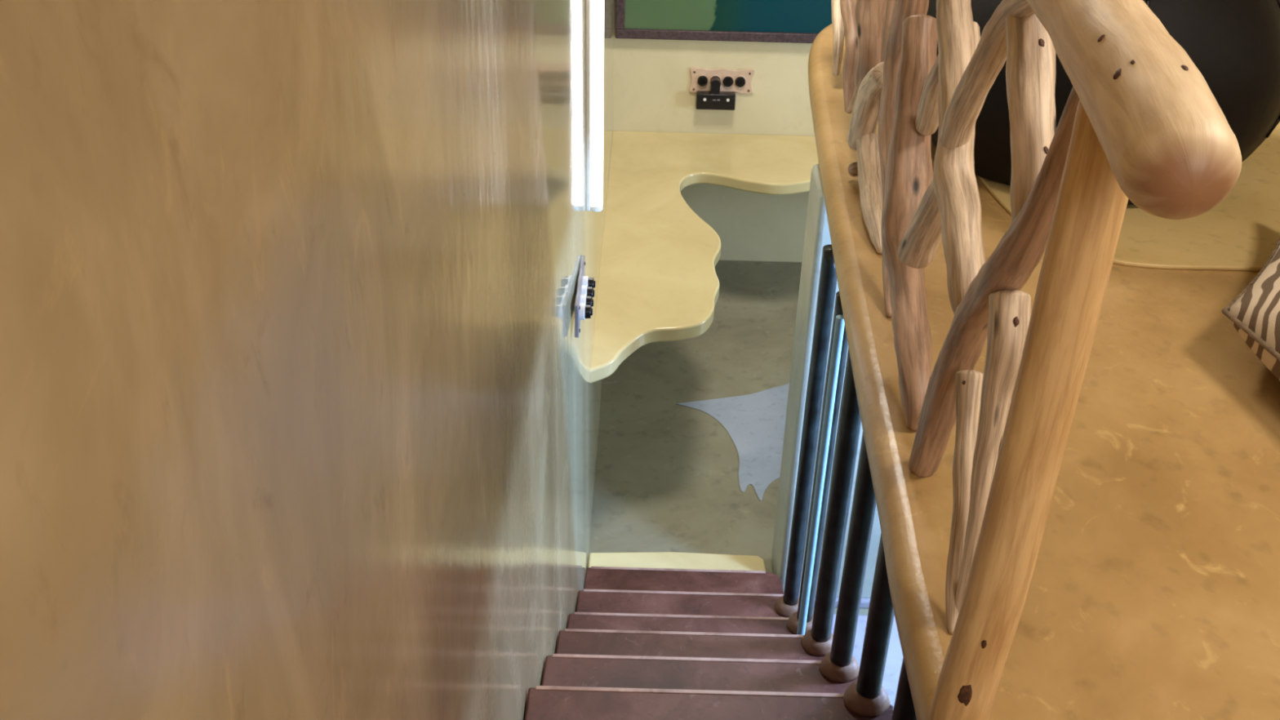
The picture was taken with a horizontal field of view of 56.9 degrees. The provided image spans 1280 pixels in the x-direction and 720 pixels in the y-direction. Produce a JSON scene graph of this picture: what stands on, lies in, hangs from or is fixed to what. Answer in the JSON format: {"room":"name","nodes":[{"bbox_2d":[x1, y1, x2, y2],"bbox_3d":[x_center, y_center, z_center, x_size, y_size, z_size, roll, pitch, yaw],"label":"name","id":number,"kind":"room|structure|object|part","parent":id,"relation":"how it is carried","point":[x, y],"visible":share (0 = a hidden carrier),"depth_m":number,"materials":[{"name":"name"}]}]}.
{"room":"indoor staircase","nodes":[
{"label":"indoor staircase","id":0,"kind":"room"},
{"bbox_2d":[0,0,613,719],"bbox_3d":[-0.312,-0.247,2.426,0.264,4.300,8.400,1,31,0],"label":"wall","id":1,"kind":"structure","parent":0,"point":[300,405],"depth_m":0.81,"materials":[{"name":"paint"}]},
{"bbox_2d":[574,255,595,337],"bbox_3d":[-0.162,-0.193,3.531,0.049,0.111,0.330,1,31,0],"label":"socket plate","id":2,"kind":"object","parent":1,"relation":"attached to","point":[584,302],"visible":1,"depth_m":3.47,"materials":[{"name":"white plastic"}]},
{"bbox_3d":[-0.180,-0.193,3.531,0.012,0.111,0.330,1,31,0],"label":"plate","id":3,"kind":"part","parent":2,"relation":"part of","materials":[{"name":"grey ceramic"}]},
{"bbox_2d":[584,304,592,318],"bbox_3d":[-0.156,-0.141,3.446,0.035,0.042,0.042,1,31,0],"label":"socket","id":4,"kind":"object","parent":2,"relation":"attached to","point":[588,308],"depth_m":3.43,"materials":[{"name":"black plastic"}]},
{"bbox_2d":[585,295,593,307],"bbox_3d":[-0.155,-0.169,3.493,0.035,0.042,0.042,1,31,0],"label":"socket","id":5,"kind":"object","parent":2,"relation":"attached to","point":[588,300],"depth_m":3.48,"materials":[{"name":"black plastic"}]},
{"bbox_2d":[586,286,594,298],"bbox_3d":[-0.154,-0.200,3.544,0.035,0.042,0.042,1,31,0],"label":"socket","id":6,"kind":"object","parent":2,"relation":"attached to","point":[590,292],"depth_m":3.53,"materials":[{"name":"black plastic"}]},
{"bbox_2d":[587,277,595,289],"bbox_3d":[-0.154,-0.231,3.596,0.035,0.042,0.042,1,31,0],"label":"socket","id":7,"kind":"object","parent":2,"relation":"attached to","point":[591,282],"depth_m":3.58,"materials":[{"name":"black plastic"}]},
{"bbox_2d":[585,0,604,212],"bbox_3d":[-0.134,-1.003,3.509,0.054,1.204,0.044,1,31,0],"label":"lamp","id":8,"kind":"object","parent":1,"relation":"attached to","point":[594,9],"visible":1,"depth_m":3.61,"materials":[{"name":"white plastic"}]},
{"bbox_2d":[613,0,814,262],"bbox_3d":[1.689,-2.463,6.080,4.150,4.300,0.200,1,31,0],"label":"wall","id":9,"kind":"structure","parent":0,"point":[652,77],"depth_m":6.63,"materials":[{"name":"beige paint"}]},
{"bbox_2d":[590,130,818,382],"bbox_3d":[1.717,-0.555,5.599,3.795,0.065,2.596,1,31,0],"label":"countertop","id":10,"kind":"structure","parent":9,"relation":"attached to","point":[659,281],"depth_m":5.60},
{"bbox_2d":[695,76,735,110],"bbox_3d":[0.421,-1.477,6.533,0.216,0.175,0.066,1,31,0],"label":"plug adapter","id":11,"kind":"object","parent":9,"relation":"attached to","point":[713,99],"visible":1,"depth_m":6.53,"materials":[{"name":"black plastic"}]},
{"bbox_2d":[688,67,754,93],"bbox_3d":[0.449,-1.548,6.518,0.350,0.140,0.031,1,31,0],"label":"socket plate","id":12,"kind":"object","parent":9,"relation":"attached to","point":[740,81],"visible":0.99,"depth_m":6.50,"materials":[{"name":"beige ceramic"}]},
{"bbox_2d":[697,75,707,86],"bbox_3d":[0.346,-1.541,6.518,0.059,0.059,0.012,1,31,0],"label":"socket","id":13,"kind":"object","parent":12,"relation":"attached to","point":[702,81],"depth_m":6.51,"materials":[{"name":"black plastic"}]},
{"bbox_2d":[722,75,733,87],"bbox_3d":[0.487,-1.537,6.518,0.059,0.059,0.012,1,31,0],"label":"socket","id":14,"kind":"object","parent":12,"relation":"attached to","point":[727,81],"depth_m":6.51,"materials":[{"name":"black plastic"}]},
{"bbox_2d":[734,76,745,87],"bbox_3d":[0.554,-1.536,6.518,0.059,0.059,0.012,1,31,0],"label":"socket","id":15,"kind":"object","parent":12,"relation":"attached to","point":[740,82],"depth_m":6.51,"materials":[{"name":"black plastic"}]},
{"bbox_2d":[615,0,831,43],"bbox_3d":[0.692,-2.162,6.135,1.628,1.015,0.045,1,31,0],"label":"painting","id":16,"kind":"object","parent":9,"relation":"attached to","point":[793,21],"visible":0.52,"depth_m":6.34,"materials":[{"name":"multicoloured wood"}]},
{"bbox_2d":[587,260,868,614],"bbox_3d":[1.585,1.591,3.623,4.150,0.100,8.600,1,31,0],"label":"floor","id":17,"kind":"structure","parent":0,"point":[666,477],"depth_m":5.53,"materials":[{"name":"beige concrete"}]},
{"bbox_2d":[524,551,893,719],"bbox_3d":[0.159,0.865,3.022,0.837,1.702,2.982,1,31,0],"label":"staircase","id":18,"kind":"structure","parent":17,"relation":"on","point":[649,635],"depth_m":3.36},
{"bbox_2d":[774,244,837,617],"bbox_3d":[0.531,0.270,3.707,0.104,1.372,0.094,1,31,0],"label":"baluster","id":19,"kind":"object","parent":18,"relation":"on","point":[786,605],"visible":0.91,"depth_m":3.65,"materials":[{"name":"black metal"}]},
{"bbox_2d":[786,291,848,634],"bbox_3d":[0.528,0.334,3.418,0.106,1.184,0.094,1,31,0],"label":"baluster","id":20,"kind":"object","parent":18,"relation":"on","point":[793,621],"visible":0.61,"depth_m":3.40,"materials":[{"name":"black metal"}]},
{"bbox_2d":[796,315,844,635],"bbox_3d":[0.500,0.395,3.321,0.032,1.180,0.032,1,31,0],"label":"tube light","id":21,"kind":"object","parent":18,"relation":"on","point":[839,322],"visible":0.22,"depth_m":3.25,"materials":[{"name":"blue metal"}]},
{"bbox_2d":[800,347,861,657],"bbox_3d":[0.527,0.394,3.139,0.105,0.997,0.094,1,31,0],"label":"baluster","id":22,"kind":"object","parent":18,"relation":"on","point":[817,641],"visible":0.85,"depth_m":3.13,"materials":[{"name":"black metal"}]},
{"bbox_2d":[818,432,876,683],"bbox_3d":[0.525,0.457,2.850,0.105,0.807,0.094,1,31,0],"label":"baluster","id":23,"kind":"object","parent":18,"relation":"on","point":[839,665],"visible":0.86,"depth_m":2.87,"materials":[{"name":"black metal"}]},
{"bbox_2d":[843,532,894,717],"bbox_3d":[0.523,0.523,2.541,0.104,0.600,0.094,1,31,0],"label":"baluster","id":24,"kind":"object","parent":18,"relation":"on","point":[866,696],"visible":0.73,"depth_m":2.59,"materials":[{"name":"black metal"}]},
{"bbox_2d":[891,657,916,719],"bbox_3d":[0.522,0.593,2.231,0.104,0.400,0.094,1,31,0],"label":"baluster","id":25,"kind":"object","parent":18,"relation":"on","point":[904,708],"visible":0.23,"depth_m":2.24,"materials":[{"name":"black metal"}]},
{"bbox_2d":[675,383,789,501],"bbox_3d":[0.620,0.366,5.510,0.647,0.002,0.826,-10,33,-17],"label":"rug","id":26,"kind":"object","parent":17,"relation":"on","point":[755,423],"depth_m":5.58,"materials":[{"name":"grey fabric"}]},
{"bbox_2d":[831,613,902,706],"bbox_3d":[2.101,1.142,4.098,2.940,0.200,0.450,1,31,0],"label":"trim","id":27,"kind":"structure","parent":17,"relation":"on","point":[895,655],"depth_m":4.06,"materials":[{"name":"white paint"}]},
{"bbox_2d":[771,164,880,608],"bbox_3d":[2.072,0.185,4.230,3.048,1.700,0.295,1,31,0],"label":"wall","id":28,"kind":"structure","parent":0,"point":[817,235],"depth_m":4.17,"materials":[{"name":"grey paint"}]},
{"bbox_2d":[808,23,1279,719],"bbox_3d":[1.990,0.409,2.115,3.200,0.100,7.250,1,31,0],"label":"floor","id":29,"kind":"structure","parent":0,"point":[1153,593],"depth_m":2.21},
{"bbox_2d":[831,0,1241,719],"bbox_3d":[0.621,-0.739,2.850,0.137,1.058,3.621,3,31,3],"label":"railing","id":30,"kind":"object","parent":29,"relation":"on","point":[1140,122],"visible":1,"depth_m":1.65,"materials":[{"name":"brown wood"}]},
{"bbox_3d":[0.501,0.115,1.518,0.088,0.951,0.150,23,37,31],"label":"newel post","id":31,"kind":"part","parent":30,"relation":"part of","materials":[{"name":"orange wood"}]},
{"bbox_3d":[0.625,-1.065,2.529,0.113,0.167,3.409,3,31,3],"label":"handrail","id":32,"kind":"part","parent":30,"relation":"part of","materials":[{"name":"brown wood"}]},
{"bbox_2d":[977,121,1279,271],"bbox_3d":[2.320,-0.821,4.056,2.604,0.012,2.345,1,31,0],"label":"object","id":33,"kind":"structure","parent":29,"relation":"on","point":[1241,233],"depth_m":3.25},
{"bbox_2d":[926,0,1279,204],"bbox_3d":[1.381,-1.040,3.549,1.144,0.842,1.221,1,31,0],"label":"bean bag","id":34,"kind":"object","parent":33,"relation":"on","point":[1234,45],"visible":0.22,"depth_m":3.12,"materials":[{"name":"black leather"}]},
{"bbox_2d":[1222,236,1279,381],"bbox_3d":[1.532,-0.028,2.460,1.298,0.270,1.095,-20,37,-31],"label":"floor cushion","id":35,"kind":"object","parent":29,"relation":"on","point":[1255,313],"visible":1,"depth_m":2.52,"materials":[{"name":"fabric"}]}
]}

